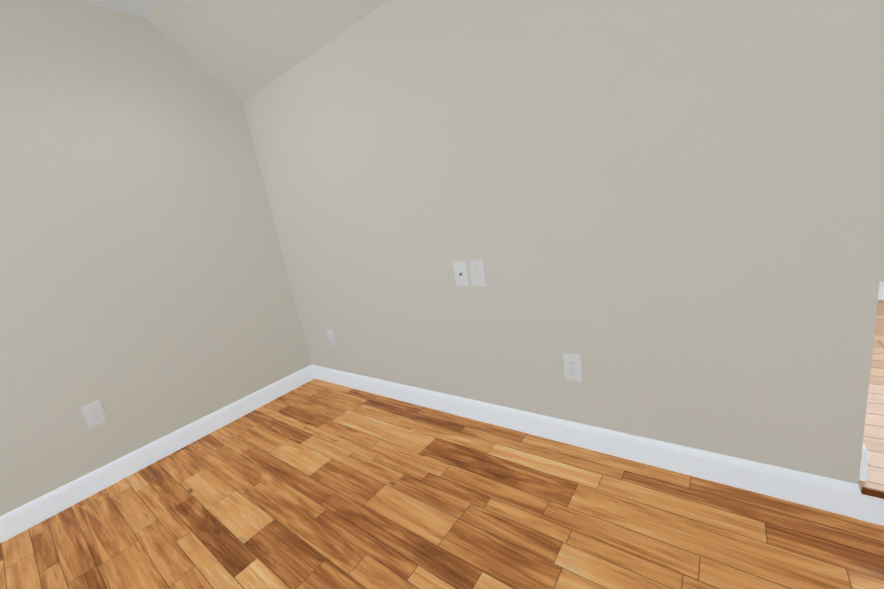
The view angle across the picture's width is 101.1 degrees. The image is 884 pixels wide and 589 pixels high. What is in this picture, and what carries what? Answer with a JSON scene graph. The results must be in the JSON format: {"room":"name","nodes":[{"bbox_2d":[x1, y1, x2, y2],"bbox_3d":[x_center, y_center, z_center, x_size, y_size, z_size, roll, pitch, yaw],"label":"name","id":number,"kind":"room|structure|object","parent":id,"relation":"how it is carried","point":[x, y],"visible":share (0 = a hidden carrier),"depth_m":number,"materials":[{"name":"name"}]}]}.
{"room":"empty living room","nodes":[
{"label":"empty living room","id":0,"kind":"room"},
{"bbox_2d":[76,0,156,17],"bbox_3d":[-0.389,-1.394,0.269,4.319,0.120,6.078,0,16,38],"label":"ceiling","id":1,"kind":"structure","parent":0,"point":[141,8],"depth_m":1.88,"materials":[{"name":"white paint"}]},
{"bbox_2d":[0,0,311,515],"bbox_3d":[-2.402,0.040,1.117,0.120,2.592,4.190,0,16,38],"label":"wall","id":2,"kind":"structure","parent":0,"point":[146,295],"depth_m":1.92,"materials":[{"name":"beige paint"}]},
{"bbox_2d":[80,400,107,427],"bbox_3d":[-1.760,0.607,1.844,0.008,0.118,0.072,0,16,38],"label":"outlet","id":3,"kind":"object","parent":2,"relation":"attached to","point":[94,414],"visible":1,"depth_m":1.84,"materials":[{"name":"white plastic"}]},
{"bbox_2d":[0,366,311,542],"bbox_3d":[-1.651,0.900,1.981,0.014,0.110,2.185,0,16,38],"label":"baseboard","id":4,"kind":"structure","parent":2,"relation":"attached to","point":[24,517],"depth_m":1.97,"materials":[{"name":"white wood"}]},
{"bbox_2d":[147,0,387,101],"bbox_3d":[-0.373,-1.458,1.399,2.956,0.501,0.537,0,16,38],"label":"ceiling","id":5,"kind":"structure","parent":0,"point":[242,50],"depth_m":1.91,"materials":[{"name":"beige paint"}]},
{"bbox_2d":[0,378,883,588],"bbox_3d":[-0.541,1.252,0.103,4.319,0.100,4.190,0,16,38],"label":"floor","id":6,"kind":"structure","parent":0,"point":[314,483],"depth_m":1.37,"materials":[{"name":"brown wood"}]},
{"bbox_2d":[242,0,883,483],"bbox_3d":[-0.038,-0.269,1.843,2.956,2.091,0.120,0,16,38],"label":"wall","id":7,"kind":"structure","parent":0,"point":[664,218],"depth_m":1.28,"materials":[{"name":"beige paint"}]},
{"bbox_2d":[326,329,336,345],"bbox_3d":[-0.774,0.299,2.540,0.072,0.118,0.008,0,16,38],"label":"electrical outlet","id":8,"kind":"object","parent":7,"relation":"attached to","point":[331,337],"visible":1,"depth_m":2.53,"materials":[{"name":"white plastic"}]},
{"bbox_2d":[453,261,469,285],"bbox_3d":[0.088,-0.095,1.718,0.072,0.118,0.016,0,16,38],"label":"outlet","id":9,"kind":"object","parent":7,"relation":"attached to","point":[461,273],"visible":1,"depth_m":1.72,"materials":[{"name":"white plastic"}]},
{"bbox_2d":[469,260,486,285],"bbox_3d":[0.164,-0.096,1.664,0.072,0.118,0.008,0,16,38],"label":"electrical outlet","id":10,"kind":"object","parent":7,"relation":"attached to","point":[478,273],"visible":1,"depth_m":1.66,"materials":[{"name":"white plastic"}]},
{"bbox_2d":[563,353,582,381],"bbox_3d":[0.543,0.304,1.513,0.072,0.118,0.008,0,16,38],"label":"electrical outlet","id":11,"kind":"object","parent":7,"relation":"attached to","point":[572,367],"visible":1,"depth_m":1.51,"materials":[{"name":"white plastic"}]},
{"bbox_2d":[309,365,868,517],"bbox_3d":[0.111,0.545,1.935,2.850,0.236,0.014,0,16,38],"label":"baseboard","id":12,"kind":"structure","parent":7,"relation":"attached to","point":[824,493],"depth_m":1.41,"materials":[{"name":"white wood"}]},
{"bbox_2d":[856,488,883,525],"bbox_3d":[2.288,0.386,1.421,1.243,0.156,1.904,0,16,38],"label":"trim","id":13,"kind":"structure","parent":7,"relation":"attached to","point":[870,509],"depth_m":1.06,"materials":[{"name":"white wood"}]},
{"bbox_2d":[861,486,883,498],"bbox_3d":[1.700,0.568,0.667,1.243,0.022,0.007,0,16,38],"label":"trim","id":14,"kind":"structure","parent":7,"relation":"attached to","point":[872,492],"depth_m":1.03,"materials":[{"name":"orange wood"}]},
{"bbox_2d":[859,300,883,490],"bbox_3d":[2.269,0.303,1.396,1.243,0.020,1.918,0,16,38],"label":"floor","id":15,"kind":"structure","parent":0,"point":[873,439],"depth_m":1.31,"materials":[{"name":"brown wood"}]},
{"bbox_2d":[880,247,883,281],"bbox_3d":[2.702,-1.018,1.937,1.483,2.592,0.140,0,16,38],"label":"wall","id":16,"kind":"structure","parent":0,"point":[882,274],"depth_m":2.20,"materials":[{"name":"beige paint"}]},
{"bbox_2d":[878,282,883,299],"bbox_3d":[2.816,-0.021,2.108,1.200,0.110,0.014,0,16,38],"label":"baseboard","id":17,"kind":"structure","parent":16,"relation":"attached to","point":[881,287],"depth_m":2.21,"materials":[{"name":"white"}]}
]}

